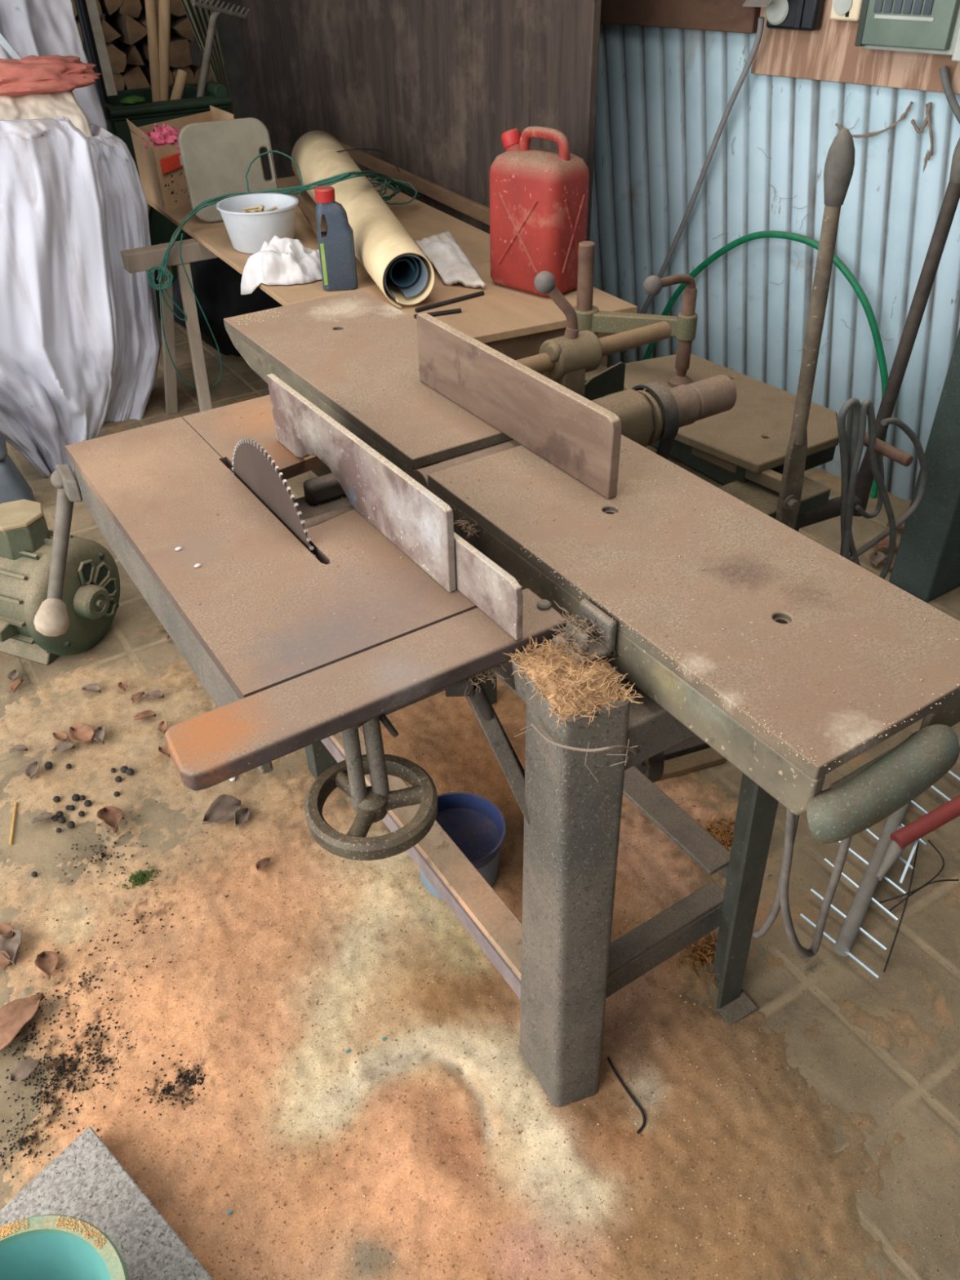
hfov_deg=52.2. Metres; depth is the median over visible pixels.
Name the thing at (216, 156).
chair backrest
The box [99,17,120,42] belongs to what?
log
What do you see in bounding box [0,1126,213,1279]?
granite slab
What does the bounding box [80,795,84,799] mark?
pellet
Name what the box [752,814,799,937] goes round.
cable
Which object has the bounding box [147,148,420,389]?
cord
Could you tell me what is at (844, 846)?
cable
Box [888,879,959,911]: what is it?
twig
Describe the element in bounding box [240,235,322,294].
rag
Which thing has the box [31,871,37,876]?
pellet
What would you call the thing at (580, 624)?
tuft
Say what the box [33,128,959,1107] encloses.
machine
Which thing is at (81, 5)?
plank
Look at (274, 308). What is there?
edge dust
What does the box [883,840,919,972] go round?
twig
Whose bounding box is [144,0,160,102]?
handle
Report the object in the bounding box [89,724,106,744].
dry leaf
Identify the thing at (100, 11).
log
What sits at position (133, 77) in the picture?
log
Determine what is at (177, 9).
log
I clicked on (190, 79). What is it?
log
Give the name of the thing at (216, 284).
sack
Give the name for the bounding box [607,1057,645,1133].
wire
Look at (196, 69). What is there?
log
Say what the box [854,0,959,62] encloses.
box
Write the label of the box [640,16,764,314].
conduit
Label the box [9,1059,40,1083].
dry leaf
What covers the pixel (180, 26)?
log
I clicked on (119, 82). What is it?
log
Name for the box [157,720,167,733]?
dry leaf
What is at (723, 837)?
chips
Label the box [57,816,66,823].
pellet
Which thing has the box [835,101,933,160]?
cobweb
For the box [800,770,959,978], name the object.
rake
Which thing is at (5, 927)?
dry leaf
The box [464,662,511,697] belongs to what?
tuft
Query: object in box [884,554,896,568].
dry leaf
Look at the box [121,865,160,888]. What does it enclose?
moss
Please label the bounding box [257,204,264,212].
peg
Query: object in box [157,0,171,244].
handle
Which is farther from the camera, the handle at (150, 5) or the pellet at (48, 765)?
the handle at (150, 5)
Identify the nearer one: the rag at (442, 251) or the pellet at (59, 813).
the pellet at (59, 813)
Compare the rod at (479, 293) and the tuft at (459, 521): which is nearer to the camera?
the tuft at (459, 521)
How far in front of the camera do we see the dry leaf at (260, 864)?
1.97 m
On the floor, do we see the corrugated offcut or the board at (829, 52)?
the corrugated offcut
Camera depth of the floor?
1.83 m
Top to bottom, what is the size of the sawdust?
0.036 m
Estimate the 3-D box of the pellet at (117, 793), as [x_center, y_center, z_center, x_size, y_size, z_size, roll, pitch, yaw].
[-0.794,0.337,2.141,0.012,0.011,0.013,-22,42,-25]
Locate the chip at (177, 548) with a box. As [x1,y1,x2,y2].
[174,546,182,551]
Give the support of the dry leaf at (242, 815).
on the floor
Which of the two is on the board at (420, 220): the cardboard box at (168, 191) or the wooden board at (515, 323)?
the cardboard box at (168, 191)
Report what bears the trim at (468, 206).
attached to the wall at (434, 86)
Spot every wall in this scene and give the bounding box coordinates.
[99,0,253,119]
[236,0,601,374]
[590,22,959,500]
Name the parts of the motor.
terminal lid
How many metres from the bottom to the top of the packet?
0.055 m
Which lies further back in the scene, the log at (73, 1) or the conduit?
the log at (73, 1)
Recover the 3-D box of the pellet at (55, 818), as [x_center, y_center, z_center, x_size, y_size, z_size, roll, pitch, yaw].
[-0.904,0.380,2.086,0.014,0.012,0.015,-22,42,-25]
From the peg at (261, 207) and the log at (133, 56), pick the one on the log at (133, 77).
the log at (133, 56)
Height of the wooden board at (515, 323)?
0.650 m
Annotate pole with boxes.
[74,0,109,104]
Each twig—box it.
[879,839,944,903]
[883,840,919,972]
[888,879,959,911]
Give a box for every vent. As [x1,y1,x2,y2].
[77,559,95,585]
[92,561,111,586]
[101,577,118,597]
[103,597,116,617]
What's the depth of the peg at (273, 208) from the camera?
3.18 m
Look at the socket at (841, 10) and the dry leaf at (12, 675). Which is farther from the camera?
the socket at (841, 10)
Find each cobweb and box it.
[514,711,650,782]
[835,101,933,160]
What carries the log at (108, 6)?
on the log at (110, 34)
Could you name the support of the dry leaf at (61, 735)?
on the floor
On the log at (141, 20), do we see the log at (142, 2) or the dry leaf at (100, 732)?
the log at (142, 2)
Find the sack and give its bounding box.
[172,233,282,356]
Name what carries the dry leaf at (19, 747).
on the floor
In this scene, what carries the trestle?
on the floor
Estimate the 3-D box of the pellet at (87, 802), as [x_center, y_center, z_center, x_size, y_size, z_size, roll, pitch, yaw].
[-0.849,0.353,2.119,0.015,0.014,0.016,-22,42,-25]
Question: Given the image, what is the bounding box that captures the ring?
[0,1214,106,1249]
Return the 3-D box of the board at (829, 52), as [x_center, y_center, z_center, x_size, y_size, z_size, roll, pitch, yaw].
[1.517,-1.486,2.104,0.020,0.620,2.052,-31,46,-34]
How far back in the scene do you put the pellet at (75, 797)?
2.13 m
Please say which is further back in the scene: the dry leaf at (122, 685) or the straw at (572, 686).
the dry leaf at (122, 685)
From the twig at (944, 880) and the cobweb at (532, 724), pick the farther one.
the twig at (944, 880)
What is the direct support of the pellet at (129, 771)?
on the floor
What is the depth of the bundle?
3.08 m
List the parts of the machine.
tilt lever, saw blade, leg, stem, rail, rail, leg, gusset arm, ball knob, clamp lever, post, fence rod, guard plate, rail, clamp arm, ball knob, rail, leg, feed lever, lever rod, lever, plate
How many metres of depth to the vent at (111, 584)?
2.55 m
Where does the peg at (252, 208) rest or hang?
in the plastic tub
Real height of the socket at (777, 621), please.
0.001 m
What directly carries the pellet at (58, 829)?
on the floor
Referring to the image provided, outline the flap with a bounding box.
[742,0,772,7]
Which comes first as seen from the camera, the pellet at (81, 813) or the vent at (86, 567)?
the pellet at (81, 813)
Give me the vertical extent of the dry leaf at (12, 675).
0.016 m
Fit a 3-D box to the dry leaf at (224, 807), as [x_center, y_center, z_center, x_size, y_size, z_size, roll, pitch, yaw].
[-0.542,0.360,2.068,0.061,0.032,0.080,11,39,16]
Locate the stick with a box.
[146,69,188,215]
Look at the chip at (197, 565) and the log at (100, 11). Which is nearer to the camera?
the chip at (197, 565)
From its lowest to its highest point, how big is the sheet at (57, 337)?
1.143 m
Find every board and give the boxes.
[146,176,490,306]
[288,262,637,367]
[751,0,959,93]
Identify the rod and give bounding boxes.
[413,308,461,319]
[414,290,484,312]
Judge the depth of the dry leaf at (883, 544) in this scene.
2.88 m
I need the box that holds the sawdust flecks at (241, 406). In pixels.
[88,406,401,643]
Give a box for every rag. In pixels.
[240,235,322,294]
[415,230,485,288]
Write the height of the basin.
0.121 m
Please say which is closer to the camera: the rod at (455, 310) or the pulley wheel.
the pulley wheel
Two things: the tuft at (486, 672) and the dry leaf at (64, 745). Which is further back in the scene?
the dry leaf at (64, 745)
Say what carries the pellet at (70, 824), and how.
on the floor
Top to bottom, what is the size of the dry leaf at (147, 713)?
0.017 m
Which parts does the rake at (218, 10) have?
handle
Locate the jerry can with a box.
[488,126,589,297]
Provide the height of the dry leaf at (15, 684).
0.019 m
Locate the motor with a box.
[0,499,119,665]
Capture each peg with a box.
[242,205,264,211]
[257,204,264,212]
[263,206,278,211]
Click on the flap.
(760, 3)
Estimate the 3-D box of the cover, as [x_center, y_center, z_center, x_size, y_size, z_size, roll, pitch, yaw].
[-1.726,-1.818,3.411,0.624,0.260,0.531,-22,42,-25]
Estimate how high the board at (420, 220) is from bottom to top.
0.090 m
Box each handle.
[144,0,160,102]
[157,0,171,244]
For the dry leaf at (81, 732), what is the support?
on the floor
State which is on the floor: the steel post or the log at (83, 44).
the steel post
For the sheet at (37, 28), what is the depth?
3.69 m
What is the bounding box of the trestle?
[120,238,217,414]
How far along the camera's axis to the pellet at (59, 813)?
2.09 m
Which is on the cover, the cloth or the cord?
the cloth
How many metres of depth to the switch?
2.67 m
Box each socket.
[775,619,787,623]
[829,0,862,21]
[875,826,906,880]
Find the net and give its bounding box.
[141,123,180,150]
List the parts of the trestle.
leg, leg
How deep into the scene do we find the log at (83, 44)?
4.89 m
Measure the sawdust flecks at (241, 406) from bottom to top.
0.002 m
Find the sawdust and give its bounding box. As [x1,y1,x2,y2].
[0,651,950,1279]
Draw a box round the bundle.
[0,431,34,503]
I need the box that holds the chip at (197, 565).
[194,563,200,567]
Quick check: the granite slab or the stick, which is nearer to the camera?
the granite slab
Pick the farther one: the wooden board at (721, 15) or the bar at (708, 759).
the wooden board at (721, 15)
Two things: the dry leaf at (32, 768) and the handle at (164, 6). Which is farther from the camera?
the handle at (164, 6)
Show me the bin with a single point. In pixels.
(162, 229)
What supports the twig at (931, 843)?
on the floor
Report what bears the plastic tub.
on the board at (420, 220)
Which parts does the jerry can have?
handle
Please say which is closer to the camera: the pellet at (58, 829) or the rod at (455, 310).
the pellet at (58, 829)
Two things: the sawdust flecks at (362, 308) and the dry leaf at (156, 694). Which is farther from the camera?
the dry leaf at (156, 694)
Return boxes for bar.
[655,749,726,782]
[663,735,710,760]
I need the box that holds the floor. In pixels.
[0,317,959,1279]
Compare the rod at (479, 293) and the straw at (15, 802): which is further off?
the rod at (479, 293)
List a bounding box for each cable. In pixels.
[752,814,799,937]
[779,808,852,957]
[939,66,959,124]
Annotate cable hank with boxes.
[837,397,927,579]
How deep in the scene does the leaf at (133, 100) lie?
4.04 m
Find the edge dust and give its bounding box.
[233,308,958,769]
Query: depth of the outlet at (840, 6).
2.59 m
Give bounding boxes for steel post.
[888,328,959,601]
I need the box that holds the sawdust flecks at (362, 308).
[250,308,926,745]
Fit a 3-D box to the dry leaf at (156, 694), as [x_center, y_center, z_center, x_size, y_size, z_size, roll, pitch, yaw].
[-0.794,0.136,2.388,0.039,0.016,0.032,-22,42,-25]
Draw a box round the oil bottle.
[314,186,358,291]
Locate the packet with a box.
[160,152,182,173]
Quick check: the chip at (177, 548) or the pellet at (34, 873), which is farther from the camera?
the pellet at (34, 873)
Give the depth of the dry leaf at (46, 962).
1.79 m
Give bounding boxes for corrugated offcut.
[180,0,235,119]
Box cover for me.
[0,89,92,137]
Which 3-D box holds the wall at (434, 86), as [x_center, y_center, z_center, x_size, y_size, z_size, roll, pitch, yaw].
[-0.463,-2.436,3.832,0.025,2.400,3.314,-18,40,-21]
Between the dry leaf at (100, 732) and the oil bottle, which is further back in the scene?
the oil bottle
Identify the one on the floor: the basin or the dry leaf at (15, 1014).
the dry leaf at (15, 1014)
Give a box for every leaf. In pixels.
[0,922,13,937]
[0,928,22,964]
[0,950,12,968]
[0,992,45,1050]
[0,1026,22,1040]
[7,669,18,681]
[8,677,23,693]
[8,744,27,752]
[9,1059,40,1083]
[23,760,39,779]
[31,812,53,823]
[34,951,59,979]
[51,741,75,753]
[52,730,67,742]
[67,723,93,743]
[81,683,101,693]
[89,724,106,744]
[96,806,123,833]
[117,681,127,691]
[118,95,145,105]
[130,691,144,702]
[133,710,155,720]
[145,689,164,697]
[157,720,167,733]
[157,746,169,756]
[202,794,240,824]
[234,808,250,827]
[255,857,270,871]
[868,551,886,567]
[871,537,898,551]
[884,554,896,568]
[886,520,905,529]
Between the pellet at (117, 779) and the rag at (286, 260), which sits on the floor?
the pellet at (117, 779)
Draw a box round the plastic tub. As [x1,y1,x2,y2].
[216,192,298,253]
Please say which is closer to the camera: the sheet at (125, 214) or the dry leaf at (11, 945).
the dry leaf at (11, 945)
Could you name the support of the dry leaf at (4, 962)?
on the floor
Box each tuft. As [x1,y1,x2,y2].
[453,510,479,537]
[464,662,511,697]
[546,600,607,659]
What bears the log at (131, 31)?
on the log at (133, 56)
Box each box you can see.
[126,105,234,211]
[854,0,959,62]
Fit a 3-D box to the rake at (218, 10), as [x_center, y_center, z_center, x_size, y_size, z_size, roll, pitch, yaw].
[-1.185,-2.284,4.302,0.526,0.930,0.107,-29,45,-32]
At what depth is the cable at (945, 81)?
2.50 m
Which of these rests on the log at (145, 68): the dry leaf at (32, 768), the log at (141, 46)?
the log at (141, 46)
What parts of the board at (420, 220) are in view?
wooden slat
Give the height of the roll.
0.220 m
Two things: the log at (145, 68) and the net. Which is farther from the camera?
the log at (145, 68)
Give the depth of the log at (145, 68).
5.11 m
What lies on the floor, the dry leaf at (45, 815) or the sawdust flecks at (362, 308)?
the dry leaf at (45, 815)
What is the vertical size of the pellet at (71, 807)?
0.011 m
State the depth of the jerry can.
2.68 m
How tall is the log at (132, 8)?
0.114 m
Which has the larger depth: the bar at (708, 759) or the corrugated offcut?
the corrugated offcut
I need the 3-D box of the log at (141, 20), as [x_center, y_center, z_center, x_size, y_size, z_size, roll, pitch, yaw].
[-1.723,-3.142,5.032,0.126,0.126,0.382,-22,42,-25]
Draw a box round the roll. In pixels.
[291,130,435,308]
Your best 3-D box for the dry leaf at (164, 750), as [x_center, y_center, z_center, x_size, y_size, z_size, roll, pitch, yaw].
[-0.718,0.253,2.232,0.029,0.014,0.034,-8,38,-10]
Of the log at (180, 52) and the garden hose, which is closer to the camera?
the garden hose
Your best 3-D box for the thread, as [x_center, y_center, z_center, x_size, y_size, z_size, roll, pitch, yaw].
[0.893,-1.099,3.214,0.002,1.264,0.977,-31,46,-34]
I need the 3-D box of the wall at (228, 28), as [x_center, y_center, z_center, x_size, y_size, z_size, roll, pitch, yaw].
[-3.633,-3.345,5.047,7.500,2.500,0.100,-22,42,-25]
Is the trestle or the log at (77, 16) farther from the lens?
the log at (77, 16)
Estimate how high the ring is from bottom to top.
0.002 m
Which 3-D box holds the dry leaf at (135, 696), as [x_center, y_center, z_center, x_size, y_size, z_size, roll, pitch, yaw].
[-0.834,0.138,2.388,0.036,0.014,0.027,-22,42,-25]
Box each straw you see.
[8,801,17,845]
[502,626,643,727]
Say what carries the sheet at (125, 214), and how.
on the floor
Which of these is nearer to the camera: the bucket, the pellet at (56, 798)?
the bucket
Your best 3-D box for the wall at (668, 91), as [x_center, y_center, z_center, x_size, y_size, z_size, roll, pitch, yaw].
[1.337,-1.418,2.429,0.020,2.401,4.278,-31,46,-34]
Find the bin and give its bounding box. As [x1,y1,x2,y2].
[100,80,231,319]
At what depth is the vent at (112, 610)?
2.56 m
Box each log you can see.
[71,0,77,17]
[75,14,84,42]
[82,41,88,63]
[95,0,102,15]
[98,0,123,14]
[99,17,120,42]
[105,13,146,44]
[105,42,126,73]
[110,40,144,65]
[112,72,124,90]
[113,0,142,17]
[120,64,150,89]
[132,37,149,62]
[133,12,157,38]
[138,61,173,85]
[139,0,158,15]
[169,35,192,67]
[169,66,195,84]
[170,0,186,16]
[170,14,194,42]
[189,64,212,85]
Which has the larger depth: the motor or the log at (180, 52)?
the log at (180, 52)
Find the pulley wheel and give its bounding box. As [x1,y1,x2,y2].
[634,751,663,782]
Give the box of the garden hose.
[643,231,888,498]
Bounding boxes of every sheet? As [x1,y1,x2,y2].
[0,0,107,130]
[0,115,115,478]
[87,124,161,424]
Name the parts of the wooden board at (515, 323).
apron rail, leg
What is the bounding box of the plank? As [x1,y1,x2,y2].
[85,0,117,96]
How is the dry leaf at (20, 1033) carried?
on the floor
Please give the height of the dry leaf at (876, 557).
0.025 m
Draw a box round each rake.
[191,0,249,97]
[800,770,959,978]
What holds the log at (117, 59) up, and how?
on the log at (119, 82)
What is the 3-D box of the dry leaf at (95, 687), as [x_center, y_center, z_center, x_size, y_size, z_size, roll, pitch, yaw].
[-0.958,0.122,2.416,0.040,0.016,0.038,-22,42,-25]
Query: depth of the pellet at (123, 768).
2.19 m
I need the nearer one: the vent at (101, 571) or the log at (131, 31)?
the vent at (101, 571)
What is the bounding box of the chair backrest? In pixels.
[177,117,279,222]
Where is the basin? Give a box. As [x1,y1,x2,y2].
[0,1214,129,1279]
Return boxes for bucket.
[418,791,505,900]
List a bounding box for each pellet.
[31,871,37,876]
[44,761,52,768]
[51,814,58,821]
[53,795,60,802]
[55,810,62,817]
[55,827,61,832]
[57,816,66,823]
[66,763,71,768]
[66,821,75,828]
[68,804,75,810]
[71,794,79,800]
[78,810,84,816]
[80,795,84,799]
[84,800,91,806]
[113,791,119,796]
[115,775,121,782]
[120,765,128,773]
[125,768,133,775]
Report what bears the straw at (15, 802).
on the floor
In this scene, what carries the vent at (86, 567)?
attached to the motor
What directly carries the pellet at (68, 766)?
on the floor
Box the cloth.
[0,54,101,97]
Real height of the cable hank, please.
0.573 m
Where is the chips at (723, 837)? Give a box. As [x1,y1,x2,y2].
[675,804,773,988]
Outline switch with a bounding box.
[764,0,825,31]
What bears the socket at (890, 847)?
attached to the rake at (895, 837)
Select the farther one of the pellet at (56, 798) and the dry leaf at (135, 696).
the dry leaf at (135, 696)
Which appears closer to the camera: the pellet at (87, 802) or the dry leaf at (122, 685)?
the pellet at (87, 802)
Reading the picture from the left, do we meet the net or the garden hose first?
the net
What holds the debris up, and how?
on the floor
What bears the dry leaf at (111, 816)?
on the floor
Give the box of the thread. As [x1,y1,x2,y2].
[643,92,893,354]
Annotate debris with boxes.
[0,800,227,1182]
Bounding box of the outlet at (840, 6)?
[833,0,852,14]
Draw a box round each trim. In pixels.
[339,141,489,226]
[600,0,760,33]

